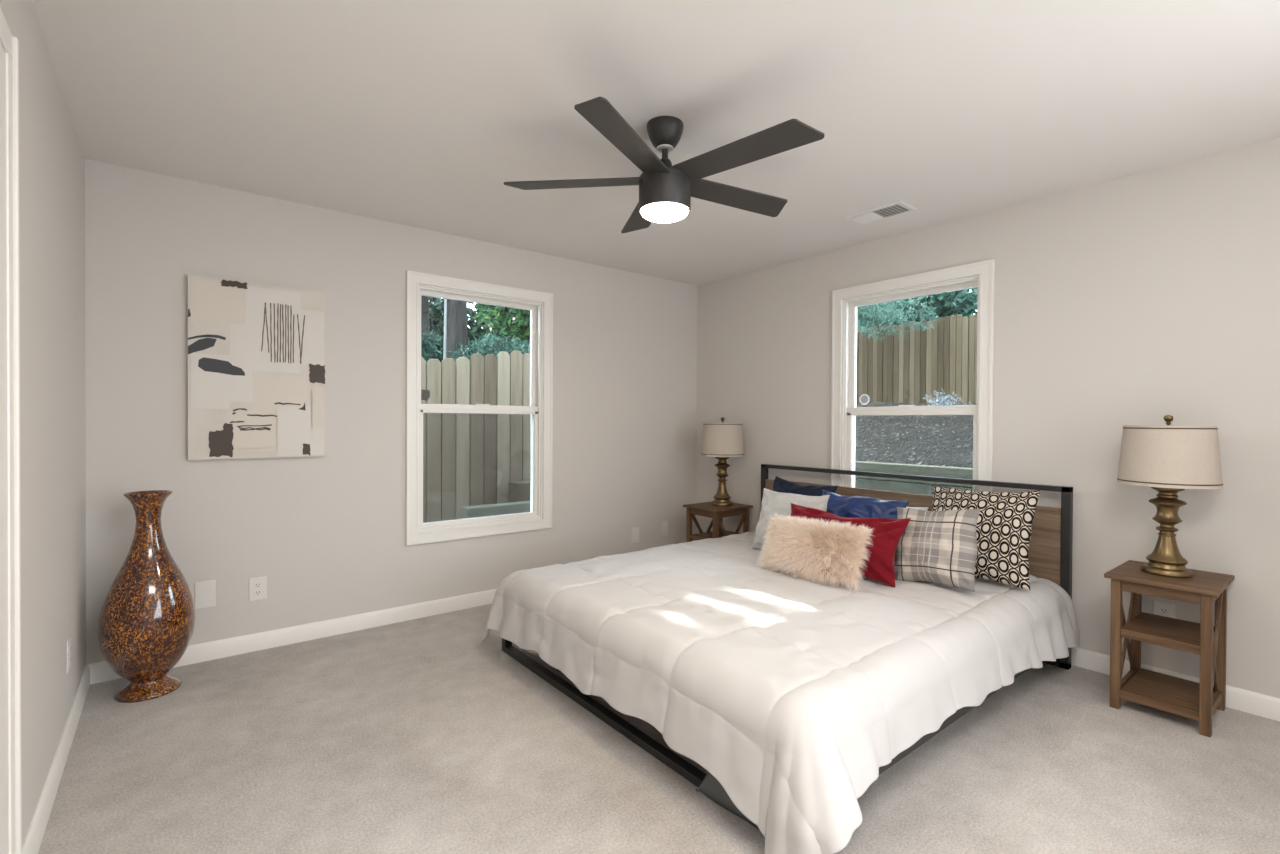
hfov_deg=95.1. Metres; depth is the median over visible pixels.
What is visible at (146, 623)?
floor vase
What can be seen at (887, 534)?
throw pillow
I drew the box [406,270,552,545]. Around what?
window
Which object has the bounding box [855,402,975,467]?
slope
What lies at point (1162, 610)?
socket
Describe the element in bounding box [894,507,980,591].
throw pillow
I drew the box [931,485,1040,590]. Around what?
throw pillow
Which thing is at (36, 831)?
baseboard
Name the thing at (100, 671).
baseboard
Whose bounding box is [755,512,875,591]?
fluffy pillow
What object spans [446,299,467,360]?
broadleaf tree
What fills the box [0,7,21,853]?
door frame
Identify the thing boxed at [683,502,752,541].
nightstand
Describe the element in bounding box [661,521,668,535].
blank wall plate
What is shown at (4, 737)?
door
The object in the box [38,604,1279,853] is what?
floor
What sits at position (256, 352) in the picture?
painting
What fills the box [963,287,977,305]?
broadleaf tree
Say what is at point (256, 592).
socket
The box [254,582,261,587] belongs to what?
socket
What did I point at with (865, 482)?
wall
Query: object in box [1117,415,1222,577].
table lamp
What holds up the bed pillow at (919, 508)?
on the duvet
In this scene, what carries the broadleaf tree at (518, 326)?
on the ground
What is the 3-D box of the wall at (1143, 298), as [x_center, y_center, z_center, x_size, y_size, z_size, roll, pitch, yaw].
[2.182,-0.001,3.193,0.150,2.440,5.200,0,1,-39]
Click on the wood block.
(518, 491)
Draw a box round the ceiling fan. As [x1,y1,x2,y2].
[504,97,824,232]
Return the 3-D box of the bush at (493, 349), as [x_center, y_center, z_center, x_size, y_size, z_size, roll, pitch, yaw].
[-1.636,0.078,6.958,1.296,2.380,1.467,0,1,-19]
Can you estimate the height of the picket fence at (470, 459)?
2.005 m
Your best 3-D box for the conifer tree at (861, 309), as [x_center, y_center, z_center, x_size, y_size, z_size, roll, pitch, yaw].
[3.787,-1.473,9.247,1.826,2.602,0.874,1,1,35]
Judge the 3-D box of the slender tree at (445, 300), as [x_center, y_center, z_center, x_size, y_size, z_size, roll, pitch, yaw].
[-2.222,-0.539,6.264,0.734,3.620,0.573,0,1,-39]
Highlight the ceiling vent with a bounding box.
[845,201,916,224]
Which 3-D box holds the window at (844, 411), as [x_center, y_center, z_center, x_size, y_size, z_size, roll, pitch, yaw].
[1.723,-0.100,3.748,0.169,1.695,1.026,0,1,-39]
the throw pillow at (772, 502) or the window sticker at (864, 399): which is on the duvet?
the throw pillow at (772, 502)
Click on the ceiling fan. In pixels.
(666, 190)
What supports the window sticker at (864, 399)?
attached to the window at (844, 411)
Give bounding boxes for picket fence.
[421,350,530,522]
[856,314,976,404]
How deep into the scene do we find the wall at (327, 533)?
3.38 m
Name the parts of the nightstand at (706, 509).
leg, leg, leg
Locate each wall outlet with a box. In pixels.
[66,636,70,673]
[249,576,266,600]
[1153,600,1175,618]
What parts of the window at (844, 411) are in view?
screen frame, sash, sash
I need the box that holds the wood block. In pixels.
[508,480,529,502]
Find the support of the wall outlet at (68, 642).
attached to the wall at (51, 157)
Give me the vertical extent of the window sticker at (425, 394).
0.073 m
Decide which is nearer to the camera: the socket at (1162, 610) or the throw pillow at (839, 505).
the socket at (1162, 610)
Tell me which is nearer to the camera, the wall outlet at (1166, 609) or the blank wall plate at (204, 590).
the wall outlet at (1166, 609)
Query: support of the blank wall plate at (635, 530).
attached to the wall at (327, 533)
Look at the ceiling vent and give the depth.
3.35 m
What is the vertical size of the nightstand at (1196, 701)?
0.584 m
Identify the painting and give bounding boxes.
[188,275,324,459]
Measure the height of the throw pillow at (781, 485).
0.427 m
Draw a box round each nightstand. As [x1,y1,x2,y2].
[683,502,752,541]
[1104,560,1234,737]
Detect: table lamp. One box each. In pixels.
[700,417,743,505]
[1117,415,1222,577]
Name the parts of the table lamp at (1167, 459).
lamp shade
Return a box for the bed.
[502,464,1072,829]
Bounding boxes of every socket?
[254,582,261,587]
[254,590,261,595]
[1159,607,1168,613]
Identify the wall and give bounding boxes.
[0,0,85,846]
[85,159,696,664]
[696,137,1279,697]
[855,461,972,494]
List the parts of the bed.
leg, headboard panel, headboard frame, rail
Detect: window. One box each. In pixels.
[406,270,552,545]
[831,259,994,491]
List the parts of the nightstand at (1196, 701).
leg, rail, leg, leg, rail, leg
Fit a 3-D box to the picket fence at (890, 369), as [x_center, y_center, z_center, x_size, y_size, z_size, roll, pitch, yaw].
[4.642,-1.047,9.666,0.091,1.449,7.062,0,1,-39]
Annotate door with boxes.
[0,43,8,853]
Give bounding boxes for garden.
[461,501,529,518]
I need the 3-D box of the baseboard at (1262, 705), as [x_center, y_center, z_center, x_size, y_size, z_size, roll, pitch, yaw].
[2.112,1.174,3.151,0.014,0.092,5.200,0,1,-39]
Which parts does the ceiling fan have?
blade, blade, blade, blade, blade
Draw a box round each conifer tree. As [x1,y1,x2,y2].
[421,295,443,370]
[857,298,939,340]
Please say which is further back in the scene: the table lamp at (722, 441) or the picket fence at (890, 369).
the picket fence at (890, 369)
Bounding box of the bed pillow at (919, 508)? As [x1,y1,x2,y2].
[894,507,928,557]
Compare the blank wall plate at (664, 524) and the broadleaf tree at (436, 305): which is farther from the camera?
the broadleaf tree at (436, 305)
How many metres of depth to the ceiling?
2.19 m
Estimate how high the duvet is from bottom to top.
0.438 m
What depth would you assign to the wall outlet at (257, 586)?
3.14 m
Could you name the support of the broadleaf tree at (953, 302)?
on the slope
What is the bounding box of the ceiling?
[32,0,1279,285]
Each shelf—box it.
[690,530,740,539]
[1120,612,1214,654]
[1120,668,1213,720]
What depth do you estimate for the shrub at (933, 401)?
8.75 m
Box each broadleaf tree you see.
[429,297,529,366]
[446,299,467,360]
[471,303,529,352]
[857,307,871,329]
[858,288,977,330]
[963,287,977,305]
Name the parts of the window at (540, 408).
sash, sash, screen frame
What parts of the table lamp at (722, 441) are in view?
lamp shade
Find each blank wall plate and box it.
[195,580,214,608]
[631,527,638,542]
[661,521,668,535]
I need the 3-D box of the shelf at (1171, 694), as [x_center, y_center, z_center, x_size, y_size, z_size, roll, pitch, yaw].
[2.300,1.158,2.555,0.368,0.036,0.252,0,1,-39]
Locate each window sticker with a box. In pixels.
[421,389,429,400]
[859,394,869,404]
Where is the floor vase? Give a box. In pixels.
[98,490,194,702]
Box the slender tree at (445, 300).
[443,299,446,358]
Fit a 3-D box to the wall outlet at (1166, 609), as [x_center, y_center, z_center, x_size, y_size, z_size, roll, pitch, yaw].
[2.447,0.878,2.736,0.009,0.122,0.080,0,1,-39]
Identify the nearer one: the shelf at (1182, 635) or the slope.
the shelf at (1182, 635)
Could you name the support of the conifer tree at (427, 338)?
on the ground
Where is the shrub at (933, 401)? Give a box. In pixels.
[924,391,969,405]
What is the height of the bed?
0.918 m
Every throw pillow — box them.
[752,488,829,548]
[773,476,837,495]
[790,503,910,586]
[822,489,908,518]
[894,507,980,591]
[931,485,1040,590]
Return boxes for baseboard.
[22,665,89,853]
[87,588,496,683]
[1071,647,1279,720]
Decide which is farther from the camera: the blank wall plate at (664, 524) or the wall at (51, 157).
the blank wall plate at (664, 524)
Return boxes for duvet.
[482,531,1079,853]
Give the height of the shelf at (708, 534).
0.036 m
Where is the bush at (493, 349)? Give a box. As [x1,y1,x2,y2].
[449,332,529,368]
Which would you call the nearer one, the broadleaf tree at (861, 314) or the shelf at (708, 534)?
the shelf at (708, 534)

